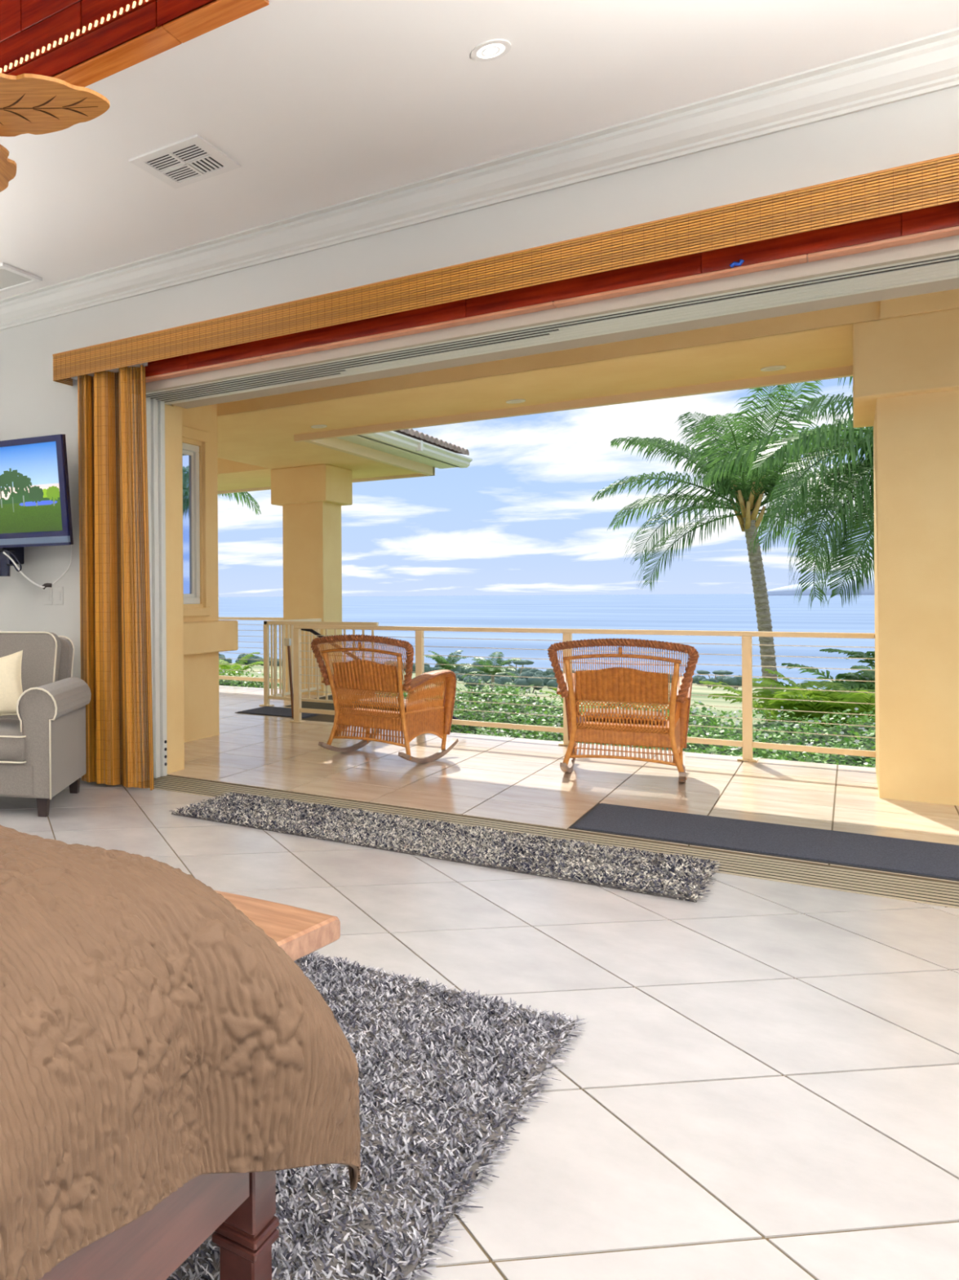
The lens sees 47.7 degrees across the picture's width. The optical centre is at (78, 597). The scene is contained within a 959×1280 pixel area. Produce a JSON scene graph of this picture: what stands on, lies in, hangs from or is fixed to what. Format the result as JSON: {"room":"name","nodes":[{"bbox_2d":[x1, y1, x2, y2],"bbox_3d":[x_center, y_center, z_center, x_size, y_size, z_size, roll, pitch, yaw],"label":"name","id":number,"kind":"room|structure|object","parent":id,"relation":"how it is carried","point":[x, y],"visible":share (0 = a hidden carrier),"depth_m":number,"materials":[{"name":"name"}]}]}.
{"room":"bedroom","nodes":[
{"label":"bedroom","id":0,"kind":"room"},
{"bbox_2d":[164,404,184,773],"bbox_3d":[-0.229,-0.508,8.029,2.480,3.700,0.340,0,0,39],"label":"wall","id":1,"kind":"structure","parent":0,"point":[173,414],"depth_m":7.24,"materials":[{"name":"yellow paint"}]},
{"bbox_2d":[177,404,238,742],"bbox_3d":[0.793,-0.515,8.607,0.430,3.700,1.850,0,0,39],"label":"wall","id":2,"kind":"structure","parent":0,"point":[205,636],"depth_m":8.93,"materials":[{"name":"yellow paint"}]},
{"bbox_2d":[182,442,199,604],"bbox_3d":[0.739,-0.680,8.495,0.070,1.490,1.190,0,0,39],"label":"window","id":3,"kind":"structure","parent":2,"relation":"in","point":[190,455],"depth_m":8.88,"materials":[{"name":"clear glass"}]},
{"bbox_2d":[271,463,352,699],"bbox_3d":[3.238,-0.076,13.102,0.815,3.390,0.860,0,0,39],"label":"column","id":4,"kind":"structure","parent":0,"point":[311,498],"depth_m":12.86,"materials":[{"name":"yellow paint"}]},
{"bbox_2d":[217,365,853,493],"bbox_3d":[4.947,-1.825,10.873,12.500,0.235,4.270,0,0,39],"label":"trim","id":5,"kind":"structure","parent":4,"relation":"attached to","point":[328,439],"depth_m":8.91,"materials":[{"name":"beige"}]},
{"bbox_2d":[394,428,469,455],"bbox_3d":[2.192,-2.625,13.380,5.070,1.300,4.507,0,0,39],"label":"wing roof","id":6,"kind":"structure","parent":0,"point":[411,433],"depth_m":12.47,"materials":[{"name":"tile"}]},
{"bbox_2d":[0,777,958,1279],"bbox_3d":[-0.347,1.442,2.011,9.900,0.200,8.260,0,0,39],"label":"floor","id":7,"kind":"structure","parent":0,"point":[761,1081],"depth_m":2.79,"materials":[{"name":"white tile"}]},
{"bbox_2d":[0,631,91,817],"bbox_3d":[-0.684,0.791,6.346,1.412,1.106,1.033,0,0,15],"label":"armchair","id":8,"kind":"object","parent":7,"relation":"on","point":[42,748],"visible":1,"depth_m":5.91,"materials":[{"name":"grey fabric"}]},
{"bbox_2d":[0,649,22,715],"bbox_3d":[-0.555,0.584,6.091,0.519,0.523,0.259,0,0,13],"label":"throw pillow","id":9,"kind":"object","parent":8,"relation":"on","point":[11,684],"visible":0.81,"depth_m":6.02,"materials":[{"name":"beige fabric"}]},
{"bbox_2d":[0,719,24,761],"bbox_3d":[-0.715,0.920,6.190,0.970,0.201,0.690,0,0,15],"label":"seat cushion","id":10,"kind":"object","parent":8,"relation":"on","point":[11,735],"depth_m":5.76,"materials":[{"name":"grey fabric"}]},
{"bbox_2d":[0,631,61,719],"bbox_3d":[-0.613,0.594,6.578,0.957,0.700,0.267,0,0,15],"label":"cushion","id":11,"kind":"object","parent":8,"relation":"on","point":[41,664],"depth_m":6.47,"materials":[{"name":"grey fabric"}]},
{"bbox_2d":[38,1170,279,1279],"bbox_3d":[-1.088,0.697,1.563,2.009,1.300,2.154,0,0,39],"label":"bed","id":12,"kind":"object","parent":7,"relation":"on","point":[240,1208],"visible":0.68,"depth_m":1.55,"materials":[{"name":"brown wood"}]},
{"bbox_2d":[0,824,360,1279],"bbox_3d":[-0.971,0.772,1.697,2.302,0.661,2.191,0,0,39],"label":"quilt","id":13,"kind":"object","parent":12,"relation":"on","point":[155,1038],"visible":1,"depth_m":1.52,"materials":[{"name":"beige fabric"}]},
{"bbox_2d":[165,951,586,1279],"bbox_3d":[-0.302,1.324,2.585,2.515,0.035,2.985,0,0,39],"label":"shag rug","id":14,"kind":"object","parent":7,"relation":"on","point":[445,1074],"visible":0.22,"depth_m":2.38,"materials":[{"name":"grey carpet"}]},
{"bbox_2d":[213,889,340,961],"bbox_3d":[0.006,1.090,2.836,1.506,0.500,0.333,0,0,39],"label":"bench","id":15,"kind":"object","parent":14,"relation":"on","point":[300,932],"visible":0.14,"depth_m":2.44,"materials":[{"name":"brown wood"}]},
{"bbox_2d":[169,791,724,902],"bbox_3d":[1.856,1.311,5.234,2.813,0.032,0.823,0,0,39],"label":"runner rug","id":16,"kind":"object","parent":7,"relation":"on","point":[668,876],"visible":1,"depth_m":4.99,"materials":[{"name":"grey carpet"}]},
{"bbox_2d":[130,775,958,908],"bbox_3d":[3.138,1.369,4.770,7.000,0.101,0.455,0,0,39],"label":"door track","id":17,"kind":"object","parent":7,"relation":"on","point":[908,889],"visible":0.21,"depth_m":4.77,"materials":[{"name":"beige metal"}]},
{"bbox_2d":[126,393,167,784],"bbox_3d":[0.505,-0.063,6.901,0.080,2.800,0.440,0,0,39],"label":"door","id":18,"kind":"structure","parent":17,"relation":"on","point":[155,409],"depth_m":6.94,"materials":[{"name":"grey"}]},
{"bbox_2d":[0,0,958,299],"bbox_3d":[-0.385,-2.348,1.996,9.900,0.100,8.220,0,0,39],"label":"ceiling","id":19,"kind":"structure","parent":0,"point":[319,104],"depth_m":4.33,"materials":[{"name":"white paint"}]},
{"bbox_2d":[0,262,42,293],"bbox_3d":[-0.626,-2.284,6.832,0.600,0.021,0.410,0,0,39],"label":"ceiling vent","id":20,"kind":"object","parent":19,"relation":"in","point":[11,277],"visible":1,"depth_m":6.77,"materials":[{"name":"white plastic"}]},
{"bbox_2d":[0,0,269,87],"bbox_3d":[-0.943,-2.535,3.471,2.410,0.518,2.440,0,0,39],"label":"ceiling tray","id":21,"kind":"object","parent":19,"relation":"attached to","point":[83,43],"visible":0.84,"depth_m":4.03,"materials":[{"name":"red wood"}]},
{"bbox_2d":[0,72,110,191],"bbox_3d":[-0.665,-2.181,3.240,1.328,1.150,1.374,0,0,39],"label":"ceiling fan","id":22,"kind":"object","parent":21,"relation":"hanging from","point":[30,103],"visible":1,"depth_m":3.19,"materials":[{"name":"brown wood"}]},
{"bbox_2d":[0,0,147,72],"bbox_3d":[-0.272,-2.418,4.271,1.961,0.022,0.010,0,0,39],"label":"light","id":23,"kind":"object","parent":21,"relation":"attached to","point":[133,7],"depth_m":4.07,"materials":[{"name":"white"}]},
{"bbox_2d":[128,134,241,189],"bbox_3d":[0.566,-2.297,5.004,0.420,0.011,0.440,0,0,39],"label":"ceiling vent","id":24,"kind":"object","parent":19,"relation":"in","point":[193,159],"visible":1,"depth_m":4.99,"materials":[{"name":"white metal"}]},
{"bbox_2d":[471,39,511,62],"bbox_3d":[1.740,-2.308,3.991,0.156,0.008,0.156,0,0,39],"label":"recessed light","id":25,"kind":"object","parent":19,"relation":"in","point":[495,49],"visible":1,"depth_m":3.98,"materials":[{"name":"white plastic"}]},
{"bbox_2d":[0,86,958,782],"bbox_3d":[2.472,-0.496,5.472,9.900,3.640,0.836,0,0,39],"label":"wall","id":26,"kind":"structure","parent":0,"point":[924,127],"depth_m":5.17,"materials":[{"name":"paint"}]},
{"bbox_2d":[0,544,71,589],"bbox_3d":[-0.376,-0.257,7.094,0.594,0.400,0.332,0,0,39],"label":"mount","id":27,"kind":"object","parent":26,"relation":"attached to","point":[9,557],"visible":0.94,"depth_m":7.04,"materials":[{"name":"black plastic"}]},
{"bbox_2d":[0,434,73,547],"bbox_3d":[-0.673,-0.758,7.058,1.389,0.781,0.352,0,0,39],"label":"television","id":28,"kind":"object","parent":27,"relation":"attached to","point":[35,507],"visible":1,"depth_m":6.81,"materials":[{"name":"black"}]},
{"bbox_2d":[44,586,53,604],"bbox_3d":[-0.234,-0.010,7.190,0.086,0.136,0.008,0,0,39],"label":"switch plate","id":29,"kind":"object","parent":26,"relation":"attached to","point":[48,597],"visible":0.88,"depth_m":7.19,"materials":[{"name":"plastic"}]},
{"bbox_2d":[54,586,63,604],"bbox_3d":[-0.153,-0.011,7.123,0.086,0.136,0.008,0,0,39],"label":"switch plate","id":30,"kind":"object","parent":26,"relation":"attached to","point":[58,590],"visible":1,"depth_m":7.12,"materials":[{"name":"paint"}]},
{"bbox_2d":[0,27,958,330],"bbox_3d":[2.170,-2.225,5.116,9.900,0.178,0.155,0,0,39],"label":"trim","id":31,"kind":"structure","parent":26,"relation":"attached to","point":[928,64],"depth_m":4.89,"materials":[{"name":"white paint"}]},
{"bbox_2d":[52,153,958,386],"bbox_3d":[2.349,-1.684,4.925,6.386,0.192,0.225,0,0,39],"label":"valance","id":32,"kind":"object","parent":26,"relation":"attached to","point":[934,182],"visible":0.99,"depth_m":4.71,"materials":[{"name":"brown wood"}]},
{"bbox_2d":[71,362,154,790],"bbox_3d":[0.223,-0.147,6.670,0.697,2.948,0.176,0,0,39],"label":"curtain","id":33,"kind":"object","parent":32,"relation":"hanging from","point":[99,566],"visible":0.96,"depth_m":6.64,"materials":[{"name":"brown fabric"}]},
{"bbox_2d":[729,259,744,267],"bbox_3d":[3.082,-1.563,4.428,0.059,0.033,0.021,0,0,39],"label":"scrap","id":34,"kind":"object","parent":26,"relation":"attached to","point":[741,261],"visible":1,"depth_m":4.42,"materials":[{"name":"blue"}]},
{"bbox_2d":[217,323,853,491],"bbox_3d":[4.456,-2.007,10.276,12.500,0.465,5.675,0,0,39],"label":"soffit","id":35,"kind":"structure","parent":0,"point":[250,445],"depth_m":8.26,"materials":[{"name":"yellow paint"}]},
{"bbox_2d":[311,424,327,428],"bbox_3d":[2.471,-1.757,9.727,0.160,0.008,0.160,0,0,39],"label":"recessed light","id":36,"kind":"object","parent":35,"relation":"attached to","point":[318,426],"visible":1,"depth_m":9.72,"materials":[{"name":"white plastic"}]},
{"bbox_2d":[337,431,472,468],"bbox_3d":[2.351,-1.906,13.540,5.105,0.140,4.150,0,0,39],"label":"eave","id":37,"kind":"object","parent":35,"relation":"attached to","point":[393,442],"visible":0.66,"depth_m":11.96,"materials":[{"name":"white paint"}]},
{"bbox_2d":[506,399,525,403],"bbox_3d":[3.940,-1.767,8.525,0.160,0.008,0.160,0,0,39],"label":"recessed light","id":38,"kind":"object","parent":35,"relation":"attached to","point":[513,401],"visible":1,"depth_m":8.51,"materials":[{"name":"beige plastic"}]},
{"bbox_2d":[760,365,786,371],"bbox_3d":[5.391,-1.777,7.337,0.160,0.008,0.160,0,0,39],"label":"recessed light","id":39,"kind":"object","parent":35,"relation":"attached to","point":[773,367],"visible":1,"depth_m":7.33,"materials":[{"name":"beige plastic"}]},
{"bbox_2d":[128,235,958,408],"bbox_3d":[3.265,-1.677,4.872,6.900,0.410,0.750,0,0,39],"label":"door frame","id":40,"kind":"structure","parent":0,"point":[949,245],"depth_m":5.08,"materials":[{"name":"beige paint"}]},
{"bbox_2d":[146,252,958,404],"bbox_3d":[3.200,-1.506,4.790,6.900,0.070,0.440,0,0,39],"label":"door track","id":41,"kind":"object","parent":40,"relation":"attached to","point":[945,267],"visible":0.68,"depth_m":5.08,"materials":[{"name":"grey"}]},
{"bbox_2d":[217,301,879,416],"bbox_3d":[2.110,-2.107,7.411,12.500,0.695,1.760,0,0,39],"label":"beam","id":42,"kind":"structure","parent":0,"point":[867,312],"depth_m":7.13,"materials":[{"name":"yellow paint"}]},
{"bbox_2d":[167,685,958,884],"bbox_3d":[3.465,1.492,8.958,12.400,0.350,6.440,0,0,39],"label":"floor","id":43,"kind":"structure","parent":0,"point":[508,780],"depth_m":6.83,"materials":[{"name":"brown tile"}]},
{"bbox_2d":[218,617,283,682],"bbox_3d":[1.874,0.812,14.275,3.010,1.032,0.060,0,0,39],"label":"cable railing","id":44,"kind":"object","parent":43,"relation":"on","point":[220,677],"visible":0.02,"depth_m":13.77,"materials":[{"name":"beige metal"}]},
{"bbox_2d":[235,706,319,718],"bbox_3d":[2.356,1.318,10.872,0.860,0.012,0.740,0,0,39],"label":"mat","id":45,"kind":"object","parent":43,"relation":"on","point":[266,710],"visible":0.76,"depth_m":10.80,"materials":[{"name":"grey rubber"}]},
{"bbox_2d":[284,638,293,717],"bbox_3d":[2.279,0.870,10.206,0.120,0.850,0.075,0,0,39],"label":"post","id":46,"kind":"object","parent":43,"relation":"on","point":[287,642],"visible":0.99,"depth_m":10.20,"materials":[{"name":"brown wood"}]},
{"bbox_2d":[259,617,378,706],"bbox_3d":[3.281,0.801,11.715,1.470,1.035,1.620,0,0,39],"label":"railing","id":47,"kind":"object","parent":43,"relation":"on","point":[274,695],"visible":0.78,"depth_m":11.53,"materials":[{"name":"beige metal"}]},
{"bbox_2d":[301,628,465,726],"bbox_3d":[3.060,1.120,9.662,1.734,1.619,0.058,0,0,39],"label":"stair handrail","id":48,"kind":"object","parent":43,"relation":"attached to","point":[311,630],"visible":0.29,"depth_m":10.06,"materials":[{"name":"black plastic"}]},
{"bbox_2d":[311,634,458,763],"bbox_3d":[2.567,0.807,7.862,0.926,1.029,0.925,0,0,-42],"label":"rocking chair","id":49,"kind":"object","parent":43,"relation":"on","point":[353,677],"visible":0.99,"depth_m":7.64,"materials":[{"name":"wicker"}]},
{"bbox_2d":[352,697,426,711],"bbox_3d":[2.610,0.886,7.902,0.390,0.070,0.520,0,0,-42],"label":"seat pad","id":50,"kind":"object","parent":49,"relation":"on","point":[405,700],"visible":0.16,"depth_m":7.79,"materials":[{"name":"fabric"}]},
{"bbox_2d":[289,624,875,762],"bbox_3d":[4.115,0.797,8.577,4.765,1.032,0.130,0,0,39],"label":"cable railing","id":51,"kind":"object","parent":43,"relation":"on","point":[747,744],"visible":0.67,"depth_m":7.90,"materials":[{"name":"beige metal"}]},
{"bbox_2d":[547,638,699,782],"bbox_3d":[4.019,0.798,6.972,0.925,1.029,0.926,0,0,32],"label":"rocking chair","id":52,"kind":"object","parent":43,"relation":"on","point":[615,685],"visible":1,"depth_m":6.70,"materials":[{"name":"wicker"}]},
{"bbox_2d":[583,708,665,724],"bbox_3d":[4.050,0.877,7.021,0.520,0.070,0.390,0,0,32],"label":"seat pad","id":53,"kind":"object","parent":52,"relation":"on","point":[593,711],"visible":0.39,"depth_m":6.91,"materials":[{"name":"beige fabric"}]},
{"bbox_2d":[568,803,958,881],"bbox_3d":[4.395,1.305,4.619,3.462,0.012,0.815,0,0,39],"label":"door mat","id":54,"kind":"object","parent":43,"relation":"on","point":[881,853],"visible":1,"depth_m":5.07,"materials":[{"name":"grey rubber"}]},
{"bbox_2d":[853,288,958,805],"bbox_3d":[6.049,-0.550,6.224,1.458,3.700,1.500,0,0,39],"label":"column","id":55,"kind":"structure","parent":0,"point":[906,361],"depth_m":6.01,"materials":[{"name":"yellow paint"}]},
{"label":"outside","id":56,"kind":"structure","parent":0,"visible":0},
{"bbox_2d":[218,593,875,689],"bbox_3d":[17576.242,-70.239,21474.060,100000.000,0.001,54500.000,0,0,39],"label":"sea","id":57,"kind":"structure","parent":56,"point":[705,612],"depth_m":1534.22,"materials":[{"name":"liquid"}]},
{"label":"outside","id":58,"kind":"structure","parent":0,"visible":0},
{"bbox_2d":[767,569,874,595],"bbox_3d":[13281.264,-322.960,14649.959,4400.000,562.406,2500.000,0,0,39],"label":"headland","id":59,"kind":"structure","parent":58,"point":[786,590],"depth_m":8883.94,"materials":[{"name":"blue"}]},
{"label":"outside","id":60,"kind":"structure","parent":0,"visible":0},
{"bbox_2d":[218,662,851,724],"bbox_3d":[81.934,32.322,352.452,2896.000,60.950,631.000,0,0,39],"label":"hillside","id":61,"kind":"structure","parent":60,"point":[696,689],"depth_m":90.23,"materials":[{"name":"green plant"}]},
{"bbox_2d":[218,653,226,663],"bbox_3d":[36.815,17.109,251.937,5.170,4.884,4.769,0,0,-12],"label":"tree","id":62,"kind":"object","parent":61,"relation":"on","point":[220,655],"visible":0.21,"depth_m":250.73,"materials":[{"name":"green plant"}]},
{"bbox_2d":[224,657,231,663],"bbox_3d":[61.009,26.651,388.176,3.995,3.679,3.182,0,0,12],"label":"tree","id":63,"kind":"object","parent":61,"relation":"on","point":[229,660],"visible":0.52,"depth_m":386.92,"materials":[{"name":"green plant"}]},
{"bbox_2d":[217,491,261,515],"bbox_3d":[2.310,-0.094,24.240,4.747,7.845,4.760,0,0,39],"label":"coconut palm","id":64,"kind":"object","parent":61,"relation":"on","point":[236,495],"visible":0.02,"depth_m":24.71,"materials":[{"name":"green plant"}]},
{"bbox_2d":[218,652,263,675],"bbox_3d":[3.181,2.299,20.194,1.927,2.241,1.958,0,0,39],"label":"young palm","id":65,"kind":"object","parent":61,"relation":"on","point":[232,667],"visible":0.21,"depth_m":19.90,"materials":[{"name":"green plant"}]},
{"bbox_2d":[237,653,257,665],"bbox_3d":[47.067,18.203,263.493,5.732,5.211,4.677,0,0,-5],"label":"tree","id":66,"kind":"object","parent":61,"relation":"on","point":[252,660],"visible":0.44,"depth_m":262.19,"materials":[{"name":"green plant"}]},
{"bbox_2d":[257,657,271,666],"bbox_3d":[62.201,22.039,315.633,5.148,4.740,4.100,0,0,-13],"label":"tree","id":67,"kind":"object","parent":61,"relation":"on","point":[269,657],"visible":0.17,"depth_m":314.79,"materials":[{"name":"green plant"}]},
{"bbox_2d":[269,658,279,666],"bbox_3d":[53.603,18.329,255.383,4.384,3.986,3.577,0,0,-3],"label":"tree","id":68,"kind":"object","parent":61,"relation":"on","point":[270,659],"visible":0.2,"depth_m":254.80,"materials":[{"name":"green plant"}]},
{"bbox_2d":[413,662,431,673],"bbox_3d":[92.950,19.840,255.720,5.120,4.654,4.177,0,0,13],"label":"tree","id":69,"kind":"object","parent":61,"relation":"on","point":[427,667],"visible":0.3,"depth_m":254.86,"materials":[{"name":"green plant"}]},
{"bbox_2d":[431,664,439,671],"bbox_3d":[124.493,25.161,325.191,5.483,5.180,5.058,0,0,-3],"label":"tree","id":70,"kind":"object","parent":61,"relation":"on","point":[435,668],"visible":0.2,"depth_m":324.70,"materials":[{"name":"green plant"}]},
{"bbox_2d":[424,650,474,675],"bbox_3d":[17.597,4.534,44.909,2.434,3.979,2.586,0,0,39],"label":"young palm","id":71,"kind":"object","parent":61,"relation":"on","point":[437,658],"visible":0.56,"depth_m":44.92,"materials":[{"name":"green plant"}]},
{"bbox_2d":[441,662,461,673],"bbox_3d":[103.259,20.568,262.092,5.144,4.737,4.097,0,0,-4],"label":"tree","id":72,"kind":"object","parent":61,"relation":"on","point":[458,669],"visible":0.14,"depth_m":260.46,"materials":[{"name":"green plant"}]},
{"bbox_2d":[460,665,465,673],"bbox_3d":[157.475,30.572,392.013,5.572,5.131,4.438,0,0,-10],"label":"tree","id":73,"kind":"object","parent":61,"relation":"on","point":[461,666],"visible":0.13,"depth_m":390.33,"materials":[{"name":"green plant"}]},
{"bbox_2d":[457,672,470,680],"bbox_3d":[51.073,10.953,124.976,2.101,1.910,1.714,0,0,-3],"label":"tree","id":74,"kind":"object","parent":61,"relation":"on","point":[460,676],"visible":0.43,"depth_m":124.79,"materials":[{"name":"green plant"}]},
{"bbox_2d":[462,675,484,690],"bbox_3d":[35.684,7.943,85.214,1.958,1.780,1.598,0,0,6],"label":"tree","id":75,"kind":"object","parent":61,"relation":"on","point":[466,678],"visible":0.7,"depth_m":84.89,"materials":[{"name":"green plant"}]},
{"bbox_2d":[467,661,484,675],"bbox_3d":[104.984,19.533,247.470,5.948,5.620,5.487,0,0,-1],"label":"tree","id":76,"kind":"object","parent":61,"relation":"on","point":[476,663],"visible":0.27,"depth_m":246.60,"materials":[{"name":"green plant"}]},
{"bbox_2d":[460,651,521,693],"bbox_3d":[19.503,4.666,44.791,2.765,4.089,2.780,0,0,39],"label":"young palm","id":77,"kind":"object","parent":61,"relation":"on","point":[495,670],"visible":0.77,"depth_m":44.72,"materials":[{"name":"green plant"}]},
{"bbox_2d":[480,673,502,683],"bbox_3d":[51.171,10.320,117.036,2.552,2.350,2.032,0,0,15],"label":"tree","id":78,"kind":"object","parent":61,"relation":"on","point":[486,678],"visible":0.24,"depth_m":116.80,"materials":[{"name":"green plant"}]},
{"bbox_2d":[488,675,513,687],"bbox_3d":[39.139,8.168,87.717,2.105,1.939,1.677,0,0,-15],"label":"tree","id":79,"kind":"object","parent":61,"relation":"on","point":[501,680],"visible":0.5,"depth_m":87.22,"materials":[{"name":"green plant"}]},
{"bbox_2d":[499,664,516,675],"bbox_3d":[117.476,20.961,259.873,5.430,5.000,4.325,0,0,5],"label":"tree","id":80,"kind":"object","parent":61,"relation":"on","point":[510,665],"visible":0.24,"depth_m":258.75,"materials":[{"name":"green plant"}]},
{"bbox_2d":[489,682,536,698],"bbox_3d":[18.468,5.641,39.917,2.119,3.954,2.505,0,0,39],"label":"young palm","id":81,"kind":"object","parent":61,"relation":"on","point":[506,683],"visible":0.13,"depth_m":40.10,"materials":[{"name":"green plant"}]},
{"bbox_2d":[506,671,519,678],"bbox_3d":[72.307,13.595,157.491,2.749,2.597,2.536,0,0,-3],"label":"tree","id":82,"kind":"object","parent":61,"relation":"on","point":[511,672],"visible":0.18,"depth_m":157.32,"materials":[{"name":"green plant"}]},
{"bbox_2d":[511,674,519,683],"bbox_3d":[55.541,10.706,118.733,2.344,2.131,1.913,0,0,4],"label":"tree","id":83,"kind":"object","parent":61,"relation":"on","point":[513,678],"visible":0.19,"depth_m":118.75,"materials":[{"name":"green plant"}]},
{"bbox_2d":[497,659,534,674],"bbox_3d":[138.940,23.592,300.459,11.928,7.537,6.948,0,0,-5],"label":"tree","id":84,"kind":"object","parent":61,"relation":"on","point":[522,662],"visible":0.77,"depth_m":298.77,"materials":[{"name":"green plant"}]},
{"bbox_2d":[517,666,531,674],"bbox_3d":[156.084,26.793,329.486,5.797,5.270,4.730,0,0,5],"label":"tree","id":85,"kind":"object","parent":61,"relation":"on","point":[524,669],"visible":0.34,"depth_m":329.06,"materials":[{"name":"green plant"}]},
{"bbox_2d":[514,670,544,693],"bbox_3d":[42.217,8.179,88.522,2.709,2.559,2.499,0,0,15],"label":"tree","id":86,"kind":"object","parent":61,"relation":"on","point":[537,682],"visible":0.82,"depth_m":88.01,"materials":[{"name":"green plant"}]},
{"bbox_2d":[529,668,543,674],"bbox_3d":[119.695,20.639,247.789,4.239,4.005,3.910,0,0,12],"label":"tree","id":87,"kind":"object","parent":61,"relation":"on","point":[536,671],"visible":0.41,"depth_m":247.26,"materials":[{"name":"green plant"}]},
{"bbox_2d":[218,667,875,768],"bbox_3d":[4.851,1.858,11.430,17.088,1.445,4.580,0,0,39],"label":"hedge","id":88,"kind":"object","parent":61,"relation":"on","point":[765,736],"visible":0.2,"depth_m":10.60,"materials":[{"name":"green plant"}]},
{"bbox_2d":[542,673,556,685],"bbox_3d":[58.677,10.724,118.446,2.558,2.355,2.037,0,0,6],"label":"tree","id":89,"kind":"object","parent":61,"relation":"on","point":[546,680],"visible":0.33,"depth_m":117.86,"materials":[{"name":"green plant"}]},
{"bbox_2d":[545,667,555,675],"bbox_3d":[160.626,26.447,319.291,5.505,5.005,4.492,0,0,-1],"label":"tree","id":90,"kind":"object","parent":61,"relation":"on","point":[548,672],"visible":0.41,"depth_m":318.77,"materials":[{"name":"green plant"}]},
{"bbox_2d":[546,679,558,690],"bbox_3d":[47.379,8.867,93.405,2.083,1.918,1.659,0,0,-10],"label":"tree","id":91,"kind":"object","parent":61,"relation":"on","point":[552,682],"visible":0.3,"depth_m":93.14,"materials":[{"name":"green plant"}]},
{"bbox_2d":[542,686,594,710],"bbox_3d":[16.985,4.955,32.726,1.964,3.745,1.882,0,0,39],"label":"young palm","id":92,"kind":"object","parent":61,"relation":"on","point":[549,692],"visible":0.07,"depth_m":32.75,"materials":[{"name":"green plant"}]},
{"bbox_2d":[693,675,707,685],"bbox_3d":[217.041,29.551,329.682,5.202,4.729,4.244,0,0,-14],"label":"tree","id":93,"kind":"object","parent":61,"relation":"on","point":[697,678],"visible":0.73,"depth_m":329.01,"materials":[{"name":"green plant"}]},
{"bbox_2d":[701,677,717,688],"bbox_3d":[175.727,24.084,263.637,3.877,3.570,3.088,0,0,-10],"label":"tree","id":94,"kind":"object","parent":61,"relation":"on","point":[712,679],"visible":0.41,"depth_m":263.02,"materials":[{"name":"green plant"}]},
{"bbox_2d":[697,670,733,686],"bbox_3d":[222.544,29.050,330.386,11.360,7.178,6.617,0,0,13],"label":"tree","id":95,"kind":"object","parent":61,"relation":"on","point":[700,672],"visible":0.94,"depth_m":329.18,"materials":[{"name":"green plant"}]},
{"bbox_2d":[717,675,728,685],"bbox_3d":[212.883,28.184,310.863,5.438,4.944,4.437,0,0,-15],"label":"tree","id":96,"kind":"object","parent":61,"relation":"on","point":[721,678],"visible":0.44,"depth_m":310.21,"materials":[{"name":"green plant"}]},
{"bbox_2d":[591,380,874,723],"bbox_3d":[14.279,-0.093,20.115,5.503,8.504,5.104,0,0,39],"label":"coconut palm","id":97,"kind":"object","parent":61,"relation":"on","point":[748,495],"visible":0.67,"depth_m":19.86,"materials":[{"name":"green plant"}]},
{"bbox_2d":[724,675,742,688],"bbox_3d":[180.291,23.656,259.609,5.309,4.888,4.228,0,0,-16],"label":"tree","id":98,"kind":"object","parent":61,"relation":"on","point":[736,681],"visible":0.84,"depth_m":258.62,"materials":[{"name":"green plant"}]},
{"bbox_2d":[699,668,875,728],"bbox_3d":[12.498,1.981,15.826,3.460,1.456,3.255,0,0,39],"label":"bush","id":99,"kind":"object","parent":61,"relation":"on","point":[807,695],"visible":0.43,"depth_m":15.71,"materials":[{"name":"green plant"}]},
{"bbox_2d":[702,376,874,609],"bbox_3d":[12.584,-0.516,13.707,5.919,8.155,5.973,0,0,39],"label":"coconut palm","id":100,"kind":"object","parent":61,"relation":"on","point":[819,437],"visible":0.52,"depth_m":13.44,"materials":[{"name":"green plant"}]},
{"bbox_2d":[780,648,875,706],"bbox_3d":[15.540,1.761,17.537,4.026,1.638,3.687,0,0,39],"label":"areca palm","id":101,"kind":"object","parent":61,"relation":"on","point":[866,675],"visible":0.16,"depth_m":17.89,"materials":[{"name":"green plant"}]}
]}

